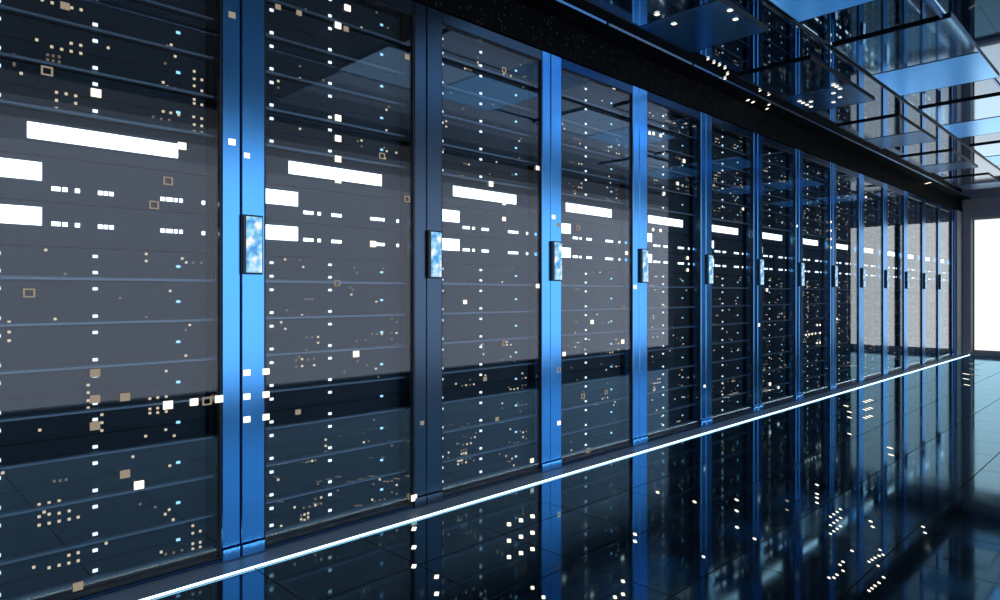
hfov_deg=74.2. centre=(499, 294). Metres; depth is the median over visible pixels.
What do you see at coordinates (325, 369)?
server
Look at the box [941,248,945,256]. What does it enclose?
server
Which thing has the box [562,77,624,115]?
server
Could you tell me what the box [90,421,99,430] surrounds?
light
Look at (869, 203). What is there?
server
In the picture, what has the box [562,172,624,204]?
server
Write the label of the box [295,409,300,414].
light
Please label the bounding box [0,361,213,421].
server
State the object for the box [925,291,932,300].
server
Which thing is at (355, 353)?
light
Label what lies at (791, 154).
door frame
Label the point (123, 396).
light
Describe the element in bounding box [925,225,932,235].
server
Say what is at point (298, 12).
light
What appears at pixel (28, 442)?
server
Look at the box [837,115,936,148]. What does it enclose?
ceiling panel
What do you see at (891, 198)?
server
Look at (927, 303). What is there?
server
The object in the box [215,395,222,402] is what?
light
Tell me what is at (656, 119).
server
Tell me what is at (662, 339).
server
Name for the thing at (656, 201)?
server
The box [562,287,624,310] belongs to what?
server
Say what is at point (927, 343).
server
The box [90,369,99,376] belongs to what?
light
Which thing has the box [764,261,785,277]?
server
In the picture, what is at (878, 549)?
cluster
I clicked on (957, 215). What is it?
trim
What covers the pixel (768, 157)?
server
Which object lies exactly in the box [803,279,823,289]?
server
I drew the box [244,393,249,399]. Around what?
light
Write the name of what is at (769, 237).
server
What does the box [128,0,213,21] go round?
server
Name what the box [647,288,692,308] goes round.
server
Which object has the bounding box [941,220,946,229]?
server
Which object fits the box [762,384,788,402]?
server
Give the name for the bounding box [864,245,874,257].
server
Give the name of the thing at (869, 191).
server
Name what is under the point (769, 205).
server
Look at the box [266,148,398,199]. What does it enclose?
server
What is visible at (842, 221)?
server
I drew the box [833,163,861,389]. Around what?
door frame
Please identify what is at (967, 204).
trim
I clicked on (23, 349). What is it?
server
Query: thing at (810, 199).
server
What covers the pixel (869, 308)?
server
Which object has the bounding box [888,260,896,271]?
server
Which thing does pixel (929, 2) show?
trim
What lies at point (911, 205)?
server
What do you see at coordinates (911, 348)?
server
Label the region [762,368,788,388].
server
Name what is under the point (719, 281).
server
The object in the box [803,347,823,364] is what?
server
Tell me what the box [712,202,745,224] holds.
server
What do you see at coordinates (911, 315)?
server
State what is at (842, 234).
server
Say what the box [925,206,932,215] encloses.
server
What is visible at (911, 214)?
server
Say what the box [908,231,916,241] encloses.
server
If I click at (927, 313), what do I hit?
server
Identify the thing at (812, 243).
server
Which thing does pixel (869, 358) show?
server
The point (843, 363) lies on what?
server
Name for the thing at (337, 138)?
light
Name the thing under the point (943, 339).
server
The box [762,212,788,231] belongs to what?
server
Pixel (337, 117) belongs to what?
light
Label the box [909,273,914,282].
server
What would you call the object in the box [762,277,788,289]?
server
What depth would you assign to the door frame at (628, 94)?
3.84 m
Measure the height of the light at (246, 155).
0.017 m
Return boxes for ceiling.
[559,0,999,198]
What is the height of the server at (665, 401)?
0.128 m
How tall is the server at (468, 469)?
0.107 m
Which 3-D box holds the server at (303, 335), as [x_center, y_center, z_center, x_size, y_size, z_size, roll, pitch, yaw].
[-0.809,0.155,2.739,0.632,0.128,0.536,0,0,-44]
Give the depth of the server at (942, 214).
9.30 m
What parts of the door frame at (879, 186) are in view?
frame post, handle, rail, frame post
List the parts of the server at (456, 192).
display panel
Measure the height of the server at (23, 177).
0.128 m
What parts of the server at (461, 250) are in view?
display panel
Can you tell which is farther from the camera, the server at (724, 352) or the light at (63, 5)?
the server at (724, 352)
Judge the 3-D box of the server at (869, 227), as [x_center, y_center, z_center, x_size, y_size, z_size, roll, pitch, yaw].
[3.700,-0.722,7.168,0.632,0.127,0.536,0,0,-44]
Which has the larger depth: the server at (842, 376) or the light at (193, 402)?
the server at (842, 376)
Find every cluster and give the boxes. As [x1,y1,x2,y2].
[411,527,416,567]
[434,575,438,595]
[507,515,534,558]
[613,580,624,598]
[829,508,841,534]
[863,399,872,418]
[868,549,884,566]
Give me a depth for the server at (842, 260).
6.51 m
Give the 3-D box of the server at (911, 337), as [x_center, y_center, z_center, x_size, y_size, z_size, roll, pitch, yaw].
[4.827,0.548,8.275,0.632,0.128,0.536,0,0,-44]
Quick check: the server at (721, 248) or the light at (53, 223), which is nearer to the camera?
the light at (53, 223)
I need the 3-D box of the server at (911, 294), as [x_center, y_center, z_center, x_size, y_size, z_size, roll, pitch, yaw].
[4.827,0.025,8.275,0.632,0.128,0.536,0,0,-44]
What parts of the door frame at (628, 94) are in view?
frame post, foot plate, handle, rail, rail, frame post, foot plate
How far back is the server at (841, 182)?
6.49 m
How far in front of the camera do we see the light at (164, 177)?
2.07 m
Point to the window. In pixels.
(986, 231)
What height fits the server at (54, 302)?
0.128 m
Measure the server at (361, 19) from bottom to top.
0.109 m
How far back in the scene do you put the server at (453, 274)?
3.12 m
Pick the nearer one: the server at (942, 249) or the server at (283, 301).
the server at (283, 301)
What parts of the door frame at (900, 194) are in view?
handle, frame post, rail, frame post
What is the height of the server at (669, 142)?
0.127 m
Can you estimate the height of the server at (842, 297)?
0.128 m
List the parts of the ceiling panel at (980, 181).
glass pane, blue pane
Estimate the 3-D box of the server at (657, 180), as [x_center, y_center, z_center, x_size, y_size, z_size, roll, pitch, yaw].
[0.882,-0.722,4.400,0.632,0.127,0.536,0,0,-44]
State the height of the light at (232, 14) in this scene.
0.020 m
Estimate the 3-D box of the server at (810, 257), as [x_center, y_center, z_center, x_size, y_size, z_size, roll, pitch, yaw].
[2.562,-0.333,6.061,0.608,0.128,0.521,0,0,-44]
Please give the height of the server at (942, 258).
0.125 m
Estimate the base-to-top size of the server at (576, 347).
0.128 m
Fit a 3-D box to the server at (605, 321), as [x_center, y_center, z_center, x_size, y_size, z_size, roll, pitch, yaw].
[0.319,0.155,3.846,0.632,0.128,0.536,0,0,-44]
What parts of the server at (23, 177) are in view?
display panel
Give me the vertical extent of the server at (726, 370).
0.128 m
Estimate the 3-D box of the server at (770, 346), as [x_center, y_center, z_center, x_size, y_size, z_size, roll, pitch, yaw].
[2.009,0.417,5.507,0.632,0.128,0.536,0,0,-44]
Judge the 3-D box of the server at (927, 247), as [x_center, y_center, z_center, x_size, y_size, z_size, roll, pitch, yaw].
[5.391,-0.592,8.829,0.632,0.127,0.536,0,0,-44]
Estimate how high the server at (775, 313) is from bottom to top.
0.128 m
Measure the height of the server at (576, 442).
0.107 m
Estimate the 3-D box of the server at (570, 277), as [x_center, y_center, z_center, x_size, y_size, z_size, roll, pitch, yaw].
[0.319,-0.090,3.846,0.632,0.094,0.536,0,0,-44]
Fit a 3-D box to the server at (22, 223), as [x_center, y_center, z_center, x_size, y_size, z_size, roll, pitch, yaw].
[-1.383,-0.203,2.186,0.608,0.126,0.521,0,0,-44]
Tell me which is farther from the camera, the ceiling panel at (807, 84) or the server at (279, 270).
the ceiling panel at (807, 84)
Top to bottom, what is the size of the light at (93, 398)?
0.023 m
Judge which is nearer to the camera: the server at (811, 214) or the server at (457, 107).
the server at (457, 107)
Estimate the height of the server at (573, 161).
0.127 m
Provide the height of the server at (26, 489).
0.128 m
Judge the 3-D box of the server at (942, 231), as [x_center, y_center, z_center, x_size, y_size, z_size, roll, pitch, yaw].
[5.955,-0.852,9.382,0.632,0.127,0.536,0,0,-44]
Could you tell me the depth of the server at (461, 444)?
3.11 m
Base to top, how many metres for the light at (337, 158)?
0.023 m
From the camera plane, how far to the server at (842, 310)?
6.49 m
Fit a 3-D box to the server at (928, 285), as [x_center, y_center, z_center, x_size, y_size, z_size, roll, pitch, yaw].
[5.391,-0.090,8.829,0.632,0.094,0.536,0,0,-44]
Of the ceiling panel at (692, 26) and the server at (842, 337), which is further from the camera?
the server at (842, 337)
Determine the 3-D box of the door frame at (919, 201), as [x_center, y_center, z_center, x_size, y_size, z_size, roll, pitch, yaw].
[4.736,-0.165,8.350,0.789,2.100,0.918,0,0,-44]
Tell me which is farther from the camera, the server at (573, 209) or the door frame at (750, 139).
the door frame at (750, 139)
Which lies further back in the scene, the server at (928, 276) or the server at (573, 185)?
the server at (928, 276)
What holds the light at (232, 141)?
attached to the door frame at (222, 175)
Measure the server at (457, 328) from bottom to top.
0.128 m
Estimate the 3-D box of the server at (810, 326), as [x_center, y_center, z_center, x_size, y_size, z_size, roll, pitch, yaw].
[2.573,0.286,6.061,0.632,0.128,0.536,0,0,-44]
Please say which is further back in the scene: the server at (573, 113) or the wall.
the wall
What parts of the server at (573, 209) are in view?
display panel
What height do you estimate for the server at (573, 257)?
0.126 m
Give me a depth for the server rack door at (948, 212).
9.39 m
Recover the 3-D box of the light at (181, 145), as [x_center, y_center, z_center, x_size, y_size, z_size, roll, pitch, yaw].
[-1.011,-0.472,2.102,0.025,0.022,0.002,0,0,-44]
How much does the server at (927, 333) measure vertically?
0.128 m
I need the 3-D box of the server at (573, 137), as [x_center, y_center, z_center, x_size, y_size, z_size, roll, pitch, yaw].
[0.319,-0.852,3.846,0.632,0.127,0.536,0,0,-44]
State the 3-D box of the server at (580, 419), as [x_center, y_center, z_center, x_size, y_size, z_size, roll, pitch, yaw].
[0.319,0.679,3.846,0.632,0.128,0.536,0,0,-44]
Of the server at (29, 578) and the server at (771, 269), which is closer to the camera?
the server at (29, 578)
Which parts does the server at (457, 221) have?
display panel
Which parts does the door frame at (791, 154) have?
frame post, handle, rail, rail, frame post, foot plate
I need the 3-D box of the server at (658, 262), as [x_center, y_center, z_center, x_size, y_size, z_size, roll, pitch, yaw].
[0.871,-0.203,4.400,0.608,0.126,0.521,0,0,-44]
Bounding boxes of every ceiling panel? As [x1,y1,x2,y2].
[584,0,767,52]
[737,57,874,112]
[768,0,874,22]
[832,15,999,95]
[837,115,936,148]
[900,150,977,172]
[918,94,999,137]
[943,173,999,189]
[970,141,999,165]
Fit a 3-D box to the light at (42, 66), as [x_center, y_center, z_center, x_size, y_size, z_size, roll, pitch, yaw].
[-1.268,-0.626,1.850,0.028,0.025,0.002,0,0,-44]
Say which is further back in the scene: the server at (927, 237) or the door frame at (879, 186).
the server at (927, 237)
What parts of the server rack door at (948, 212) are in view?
handle, frame post, rail, frame post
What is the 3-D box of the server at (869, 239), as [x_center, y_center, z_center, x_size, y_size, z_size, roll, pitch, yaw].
[3.700,-0.592,7.168,0.632,0.127,0.536,0,0,-44]
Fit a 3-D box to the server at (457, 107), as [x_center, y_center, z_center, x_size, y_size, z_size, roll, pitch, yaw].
[-0.245,-0.852,3.293,0.632,0.127,0.536,0,0,-44]
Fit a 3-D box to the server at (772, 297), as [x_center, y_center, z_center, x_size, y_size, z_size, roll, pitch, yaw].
[2.009,0.025,5.507,0.632,0.128,0.536,0,0,-44]
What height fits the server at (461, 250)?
0.126 m
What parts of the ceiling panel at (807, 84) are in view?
glass pane, blue pane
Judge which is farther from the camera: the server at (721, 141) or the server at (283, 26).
the server at (721, 141)
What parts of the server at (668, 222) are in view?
display panel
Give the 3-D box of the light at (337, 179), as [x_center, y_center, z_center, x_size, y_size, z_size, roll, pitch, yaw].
[-0.611,-0.432,2.495,0.025,0.023,0.002,0,0,-44]
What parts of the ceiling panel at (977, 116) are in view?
glass pane, blue pane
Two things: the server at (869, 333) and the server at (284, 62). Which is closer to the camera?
the server at (284, 62)
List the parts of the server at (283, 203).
display panel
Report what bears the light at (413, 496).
attached to the door frame at (411, 14)
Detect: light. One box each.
[23,288,34,297]
[41,65,52,76]
[51,186,59,190]
[51,221,59,225]
[60,1,69,10]
[73,581,82,591]
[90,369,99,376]
[90,395,99,403]
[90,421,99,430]
[91,88,100,97]
[120,393,129,401]
[120,469,129,478]
[134,480,143,489]
[149,201,158,208]
[163,176,172,184]
[163,401,172,409]
[178,142,185,149]
[190,398,197,405]
[202,397,211,405]
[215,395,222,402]
[229,11,235,18]
[229,138,235,144]
[244,153,249,157]
[244,369,249,375]
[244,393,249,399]
[244,416,249,422]
[263,368,268,374]
[263,391,268,397]
[263,414,268,419]
[275,4,280,9]
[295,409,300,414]
[296,10,301,15]
[335,21,340,28]
[335,114,340,121]
[335,135,340,141]
[335,155,340,161]
[335,177,340,182]
[345,4,350,11]
[353,351,358,356]
[370,241,375,246]
[411,494,416,501]
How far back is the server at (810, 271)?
5.95 m
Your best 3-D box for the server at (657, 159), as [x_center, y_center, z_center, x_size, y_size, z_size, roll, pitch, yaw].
[0.882,-0.852,4.400,0.632,0.127,0.536,0,0,-44]
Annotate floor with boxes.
[149,355,999,599]
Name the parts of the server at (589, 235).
display panel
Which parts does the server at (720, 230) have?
display panel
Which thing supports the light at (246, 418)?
attached to the door frame at (411, 14)
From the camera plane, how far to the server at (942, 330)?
9.30 m
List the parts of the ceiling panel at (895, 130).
glass pane, blue pane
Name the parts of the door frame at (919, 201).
frame post, handle, rail, frame post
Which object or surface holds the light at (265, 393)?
attached to the door frame at (411, 14)
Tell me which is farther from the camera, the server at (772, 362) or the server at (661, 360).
the server at (772, 362)
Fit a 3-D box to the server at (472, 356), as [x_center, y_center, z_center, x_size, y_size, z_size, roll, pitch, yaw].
[-0.245,0.286,3.293,0.632,0.128,0.536,0,0,-44]
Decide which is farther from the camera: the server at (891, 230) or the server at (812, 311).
the server at (891, 230)
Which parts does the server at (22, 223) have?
display panel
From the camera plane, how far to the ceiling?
3.87 m
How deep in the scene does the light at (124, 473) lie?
1.99 m
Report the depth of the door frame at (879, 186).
7.17 m
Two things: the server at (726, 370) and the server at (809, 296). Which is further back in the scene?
the server at (809, 296)
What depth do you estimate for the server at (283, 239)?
2.54 m
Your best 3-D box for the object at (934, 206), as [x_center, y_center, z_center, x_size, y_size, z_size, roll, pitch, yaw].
[5.300,-0.165,8.903,0.790,2.100,0.918,0,0,-44]
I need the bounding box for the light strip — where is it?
[140,355,967,599]
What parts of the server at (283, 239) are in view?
display panel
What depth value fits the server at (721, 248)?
4.81 m
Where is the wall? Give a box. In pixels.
[961,197,999,356]
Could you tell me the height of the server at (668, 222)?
0.125 m
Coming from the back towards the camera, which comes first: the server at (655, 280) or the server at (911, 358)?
the server at (911, 358)
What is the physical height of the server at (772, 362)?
0.128 m
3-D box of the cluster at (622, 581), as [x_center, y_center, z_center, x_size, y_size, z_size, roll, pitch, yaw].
[0.368,0.889,1.993,0.032,0.002,0.135,0,0,22]
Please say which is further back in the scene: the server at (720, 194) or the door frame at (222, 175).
the server at (720, 194)
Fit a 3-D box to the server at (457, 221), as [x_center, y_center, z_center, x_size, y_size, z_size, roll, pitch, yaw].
[-0.256,-0.333,3.293,0.608,0.128,0.521,0,0,-44]
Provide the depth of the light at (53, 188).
1.91 m
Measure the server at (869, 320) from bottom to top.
0.128 m
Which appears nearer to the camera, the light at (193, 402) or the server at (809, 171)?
the light at (193, 402)
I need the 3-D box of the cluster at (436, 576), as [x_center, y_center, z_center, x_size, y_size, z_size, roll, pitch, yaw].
[-0.194,0.889,2.024,0.015,0.002,0.142,0,0,-5]
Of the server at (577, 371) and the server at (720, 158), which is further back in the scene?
the server at (720, 158)
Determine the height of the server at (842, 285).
0.094 m
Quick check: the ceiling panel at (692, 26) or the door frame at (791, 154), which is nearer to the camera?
the ceiling panel at (692, 26)
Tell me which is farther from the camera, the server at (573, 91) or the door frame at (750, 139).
the door frame at (750, 139)
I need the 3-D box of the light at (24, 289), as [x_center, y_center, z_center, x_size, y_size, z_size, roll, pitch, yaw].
[-1.297,-0.004,1.821,0.028,0.025,0.002,0,0,-44]
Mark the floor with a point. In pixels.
(942, 476)
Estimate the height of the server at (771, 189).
0.127 m
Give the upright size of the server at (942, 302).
0.128 m
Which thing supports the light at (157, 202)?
attached to the door frame at (222, 175)
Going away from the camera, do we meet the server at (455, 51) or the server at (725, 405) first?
the server at (455, 51)
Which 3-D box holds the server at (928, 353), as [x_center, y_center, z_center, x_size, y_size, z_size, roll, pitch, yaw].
[5.391,0.800,8.829,0.632,0.107,0.536,0,0,-44]
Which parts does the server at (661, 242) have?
display panel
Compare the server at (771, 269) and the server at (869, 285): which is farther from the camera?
the server at (869, 285)
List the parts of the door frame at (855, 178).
frame post, handle, rail, rail, frame post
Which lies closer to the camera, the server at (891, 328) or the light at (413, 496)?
the light at (413, 496)
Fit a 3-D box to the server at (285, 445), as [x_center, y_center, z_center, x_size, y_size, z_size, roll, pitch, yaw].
[-0.809,0.548,2.739,0.632,0.128,0.536,0,0,-44]
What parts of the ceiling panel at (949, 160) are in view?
glass pane, blue pane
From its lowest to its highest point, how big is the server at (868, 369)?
0.107 m
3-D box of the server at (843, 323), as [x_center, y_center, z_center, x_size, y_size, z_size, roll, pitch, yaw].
[3.137,0.286,6.614,0.632,0.128,0.536,0,0,-44]
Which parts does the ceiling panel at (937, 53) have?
glass pane, blue pane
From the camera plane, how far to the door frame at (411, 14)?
2.41 m
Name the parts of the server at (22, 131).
display panel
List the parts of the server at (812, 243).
display panel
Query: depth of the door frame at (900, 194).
7.72 m
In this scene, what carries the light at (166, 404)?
attached to the door frame at (222, 175)
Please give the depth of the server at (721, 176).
4.81 m
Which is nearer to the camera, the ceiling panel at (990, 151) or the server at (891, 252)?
the ceiling panel at (990, 151)
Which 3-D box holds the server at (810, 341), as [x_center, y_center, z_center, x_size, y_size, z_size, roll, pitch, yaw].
[2.573,0.417,6.061,0.632,0.128,0.536,0,0,-44]
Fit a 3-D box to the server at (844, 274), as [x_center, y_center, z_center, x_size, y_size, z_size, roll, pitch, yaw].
[3.126,-0.203,6.614,0.608,0.126,0.521,0,0,-44]
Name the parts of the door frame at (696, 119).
frame post, foot plate, handle, rail, rail, frame post, foot plate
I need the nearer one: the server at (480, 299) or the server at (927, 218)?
the server at (480, 299)
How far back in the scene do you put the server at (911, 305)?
8.20 m
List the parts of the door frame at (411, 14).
handle, frame post, foot plate, rail, rail, frame post, foot plate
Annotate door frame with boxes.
[23,0,240,599]
[240,0,426,556]
[425,6,550,504]
[550,54,639,469]
[638,88,705,444]
[705,114,757,425]
[757,134,799,410]
[799,150,832,399]
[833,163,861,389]
[861,174,885,381]
[885,183,905,374]
[906,191,923,369]
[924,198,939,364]
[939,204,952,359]
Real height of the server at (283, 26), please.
0.127 m
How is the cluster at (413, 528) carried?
on the floor
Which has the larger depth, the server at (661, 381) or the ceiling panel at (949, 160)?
the ceiling panel at (949, 160)
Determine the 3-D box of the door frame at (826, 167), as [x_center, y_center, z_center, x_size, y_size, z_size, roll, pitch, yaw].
[2.482,-0.165,6.135,0.789,2.100,0.918,0,0,-44]
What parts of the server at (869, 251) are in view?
display panel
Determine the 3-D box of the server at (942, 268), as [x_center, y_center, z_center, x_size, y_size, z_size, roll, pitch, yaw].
[5.944,-0.333,9.382,0.608,0.128,0.521,0,0,-44]
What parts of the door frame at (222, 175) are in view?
rail, frame post, foot plate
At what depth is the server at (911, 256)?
8.20 m
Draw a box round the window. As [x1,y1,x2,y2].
[973,217,999,351]
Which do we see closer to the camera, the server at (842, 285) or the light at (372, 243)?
the light at (372, 243)
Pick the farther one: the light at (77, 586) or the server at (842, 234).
the server at (842, 234)
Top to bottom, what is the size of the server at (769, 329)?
0.128 m
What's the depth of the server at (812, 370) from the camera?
5.93 m
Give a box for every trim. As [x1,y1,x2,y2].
[87,354,965,599]
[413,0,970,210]
[555,0,972,198]
[761,0,999,170]
[926,0,999,87]
[952,210,962,355]
[963,199,971,354]
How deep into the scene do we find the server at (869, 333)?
7.06 m
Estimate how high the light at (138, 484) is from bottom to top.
0.024 m
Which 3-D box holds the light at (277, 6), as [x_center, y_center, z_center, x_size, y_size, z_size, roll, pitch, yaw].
[-0.781,-1.013,2.327,0.020,0.018,0.002,0,0,-44]
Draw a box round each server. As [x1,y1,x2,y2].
[0,0,213,60]
[0,11,213,98]
[0,58,213,137]
[0,105,205,175]
[0,152,205,214]
[0,199,205,252]
[0,245,213,282]
[0,280,213,326]
[0,321,213,374]
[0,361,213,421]
[0,400,213,469]
[0,440,213,517]
[0,479,213,565]
[0,518,213,599]
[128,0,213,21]
[266,0,405,44]
[266,3,405,75]
[266,39,405,106]
[266,76,405,137]
[266,112,405,168]
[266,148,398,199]
[266,184,398,230]
[266,220,398,261]
[266,256,405,284]
[266,284,405,318]
[266,316,405,355]
[266,347,405,392]
[266,379,405,429]
[266,411,405,466]
[266,442,405,503]
[266,474,405,534]
[443,35,532,86]
[443,60,532,112]
[443,89,532,137]
[443,118,532,163]
[443,148,532,189]
[443,177,527,214]
[443,206,527,240]
[443,235,527,266]
[443,264,532,285]
[443,286,532,314]
[443,312,532,343]
[443,339,532,373]
[443,365,532,403]
[443,391,532,432]
[443,417,532,462]
[443,444,532,487]
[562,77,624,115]
[562,98,624,137]
[562,123,624,160]
[562,147,624,182]
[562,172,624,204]
[562,196,619,226]
[562,220,619,248]
[562,245,619,270]
[562,269,624,286]
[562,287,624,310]
[562,310,624,335]
[562,332,624,360]
[562,355,624,385]
[562,377,624,410]
[562,400,624,435]
[562,422,624,456]
[647,107,692,138]
[647,126,692,157]
[647,147,692,176]
[647,168,692,196]
[647,189,692,215]
[647,210,688,234]
[647,230,688,254]
[647,272,692,287]
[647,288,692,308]
[647,308,692,329]
[647,328,692,351]
[647,347,692,372]
[647,367,692,394]
[647,387,692,415]
[647,407,692,433]
[648,252,688,273]
[712,131,746,155]
[712,146,746,172]
[712,165,746,189]
[712,183,746,206]
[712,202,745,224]
[712,220,742,241]
[712,238,742,258]
[712,275,746,288]
[712,289,746,306]
[712,307,746,325]
[712,324,746,344]
[712,342,746,362]
[712,359,746,381]
[712,377,746,400]
[712,394,746,416]
[713,257,742,275]
[762,148,788,169]
[762,163,788,184]
[762,179,788,200]
[762,195,788,215]
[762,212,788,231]
[762,228,785,246]
[762,244,785,262]
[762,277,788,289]
[762,290,788,305]
[762,305,788,322]
[762,321,788,338]
[762,337,788,355]
[762,353,788,372]
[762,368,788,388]
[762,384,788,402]
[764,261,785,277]
[803,163,823,180]
[803,176,823,194]
[803,191,823,208]
[803,205,823,222]
[803,220,823,236]
[803,235,820,250]
[803,249,820,264]
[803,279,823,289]
[803,290,823,304]
[803,304,823,319]
[803,319,823,334]
[803,333,823,349]
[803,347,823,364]
[803,362,823,379]
[803,376,823,392]
[804,264,820,278]
[836,175,852,189]
[836,186,852,202]
[836,200,852,215]
[836,213,852,228]
[836,227,852,241]
[836,240,849,254]
[836,253,850,267]
[836,280,852,289]
[836,290,852,303]
[836,304,852,316]
[836,317,852,330]
[836,330,852,344]
[836,343,852,358]
[836,356,852,371]
[836,369,852,383]
[838,267,850,280]
[864,185,877,197]
[864,195,877,209]
[864,208,877,221]
[864,220,877,233]
[864,232,877,245]
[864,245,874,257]
[864,257,874,269]
[864,282,877,290]
[864,291,877,302]
[864,303,877,315]
[864,315,877,327]
[864,327,877,340]
[864,339,877,352]
[864,351,877,365]
[864,364,877,375]
[866,269,874,281]
[888,193,898,204]
[888,203,898,215]
[888,214,897,226]
[888,226,897,237]
[888,237,897,249]
[888,249,895,259]
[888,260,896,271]
[888,283,898,290]
[888,291,898,301]
[888,302,898,313]
[888,313,897,325]
[888,325,898,336]
[888,336,898,348]
[888,347,898,359]
[888,359,898,369]
[889,271,896,282]
[908,200,916,210]
[908,209,915,221]
[908,220,916,231]
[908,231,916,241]
[908,241,916,252]
[908,252,914,262]
[908,262,914,272]
[908,283,916,290]
[908,291,916,301]
[908,302,916,312]
[908,312,915,322]
[908,323,916,333]
[908,333,916,344]
[908,344,916,355]
[908,354,916,364]
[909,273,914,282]
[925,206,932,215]
[925,215,932,225]
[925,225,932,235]
[925,235,931,244]
[925,245,932,254]
[925,255,930,264]
[925,264,930,273]
[925,284,931,290]
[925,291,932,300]
[925,301,932,310]
[925,311,932,320]
[925,321,932,331]
[925,331,932,341]
[925,341,932,351]
[925,351,932,359]
[927,274,930,283]
[941,212,946,220]
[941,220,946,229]
[941,229,946,238]
[941,239,946,247]
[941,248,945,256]
[941,257,944,265]
[941,266,944,275]
[941,292,946,300]
[941,301,946,309]
[941,310,946,319]
[941,319,945,328]
[941,329,946,338]
[941,338,946,347]
[941,347,946,355]
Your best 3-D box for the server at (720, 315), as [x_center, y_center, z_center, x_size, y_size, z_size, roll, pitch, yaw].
[1.446,0.155,4.954,0.632,0.128,0.536,0,0,-44]
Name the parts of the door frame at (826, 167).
handle, frame post, rail, rail, frame post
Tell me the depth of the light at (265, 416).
2.28 m
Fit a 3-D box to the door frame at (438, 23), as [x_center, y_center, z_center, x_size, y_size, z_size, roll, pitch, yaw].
[-0.336,-0.165,3.368,0.790,2.100,0.918,0,0,-44]
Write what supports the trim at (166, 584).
on the floor
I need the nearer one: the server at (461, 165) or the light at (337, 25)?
the light at (337, 25)
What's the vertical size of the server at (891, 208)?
0.127 m
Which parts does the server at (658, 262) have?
display panel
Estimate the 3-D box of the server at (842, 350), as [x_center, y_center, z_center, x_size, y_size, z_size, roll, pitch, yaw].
[3.137,0.548,6.614,0.632,0.128,0.536,0,0,-44]
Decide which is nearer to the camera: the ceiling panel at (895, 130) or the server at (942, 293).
the ceiling panel at (895, 130)
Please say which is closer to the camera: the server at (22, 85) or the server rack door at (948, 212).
the server at (22, 85)
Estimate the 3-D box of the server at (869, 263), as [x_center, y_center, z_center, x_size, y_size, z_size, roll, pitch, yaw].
[3.689,-0.333,7.168,0.608,0.128,0.521,0,0,-44]
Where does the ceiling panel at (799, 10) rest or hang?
attached to the ceiling
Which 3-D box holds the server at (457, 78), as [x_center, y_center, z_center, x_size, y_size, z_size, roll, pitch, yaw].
[-0.245,-0.982,3.293,0.632,0.127,0.536,0,0,-44]
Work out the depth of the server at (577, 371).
3.68 m
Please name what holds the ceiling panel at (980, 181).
attached to the ceiling
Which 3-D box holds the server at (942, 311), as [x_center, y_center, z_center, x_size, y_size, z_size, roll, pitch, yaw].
[5.955,0.286,9.382,0.632,0.128,0.536,0,0,-44]
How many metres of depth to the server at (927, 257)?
8.75 m
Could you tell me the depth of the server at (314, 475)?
2.54 m
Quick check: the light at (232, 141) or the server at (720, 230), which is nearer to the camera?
the light at (232, 141)
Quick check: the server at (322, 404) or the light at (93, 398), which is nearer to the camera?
the light at (93, 398)
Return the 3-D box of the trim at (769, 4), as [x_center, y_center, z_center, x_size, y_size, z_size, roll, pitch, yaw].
[3.299,-1.400,5.154,11.530,0.008,0.012,0,0,-44]
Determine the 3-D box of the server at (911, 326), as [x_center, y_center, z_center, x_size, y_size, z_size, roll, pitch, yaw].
[4.827,0.417,8.275,0.632,0.128,0.536,0,0,-44]
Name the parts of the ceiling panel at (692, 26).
glass pane, blue pane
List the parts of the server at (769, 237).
display panel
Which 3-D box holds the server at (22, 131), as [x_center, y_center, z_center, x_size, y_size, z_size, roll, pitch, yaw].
[-1.383,-0.463,2.186,0.608,0.125,0.521,0,0,-44]
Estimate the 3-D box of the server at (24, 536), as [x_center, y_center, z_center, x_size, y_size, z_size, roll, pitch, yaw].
[-1.372,0.679,2.186,0.632,0.128,0.536,0,0,-44]
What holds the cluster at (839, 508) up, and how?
on the floor
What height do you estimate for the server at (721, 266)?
0.126 m
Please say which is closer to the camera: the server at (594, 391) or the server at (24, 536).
the server at (24, 536)
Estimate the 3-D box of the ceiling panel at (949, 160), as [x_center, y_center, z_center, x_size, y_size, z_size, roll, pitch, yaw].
[4.659,-1.398,6.994,1.200,0.014,0.453,0,0,-44]
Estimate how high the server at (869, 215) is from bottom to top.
0.127 m
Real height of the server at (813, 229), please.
0.127 m
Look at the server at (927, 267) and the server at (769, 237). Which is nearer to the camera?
the server at (769, 237)
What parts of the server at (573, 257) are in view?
display panel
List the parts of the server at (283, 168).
display panel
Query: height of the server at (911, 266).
0.128 m
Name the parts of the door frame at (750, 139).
foot plate, frame post, handle, rail, rail, frame post, foot plate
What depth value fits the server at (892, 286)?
7.64 m
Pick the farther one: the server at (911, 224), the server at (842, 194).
the server at (911, 224)
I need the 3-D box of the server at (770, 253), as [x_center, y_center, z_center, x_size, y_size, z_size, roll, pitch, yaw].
[1.998,-0.333,5.507,0.608,0.128,0.521,0,0,-44]
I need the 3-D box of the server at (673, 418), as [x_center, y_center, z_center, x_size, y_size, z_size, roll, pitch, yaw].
[0.882,0.800,4.400,0.632,0.107,0.536,0,0,-44]
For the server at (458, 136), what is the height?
0.127 m
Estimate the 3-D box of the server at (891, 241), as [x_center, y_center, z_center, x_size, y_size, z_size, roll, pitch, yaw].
[4.264,-0.592,7.721,0.632,0.127,0.536,0,0,-44]
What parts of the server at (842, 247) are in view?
display panel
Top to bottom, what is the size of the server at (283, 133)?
0.127 m
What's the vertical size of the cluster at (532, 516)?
0.002 m
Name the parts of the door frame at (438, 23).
foot plate, frame post, handle, rail, rail, frame post, foot plate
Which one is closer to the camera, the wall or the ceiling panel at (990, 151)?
the ceiling panel at (990, 151)
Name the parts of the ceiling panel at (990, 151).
glass pane, blue pane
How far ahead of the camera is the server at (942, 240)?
9.32 m

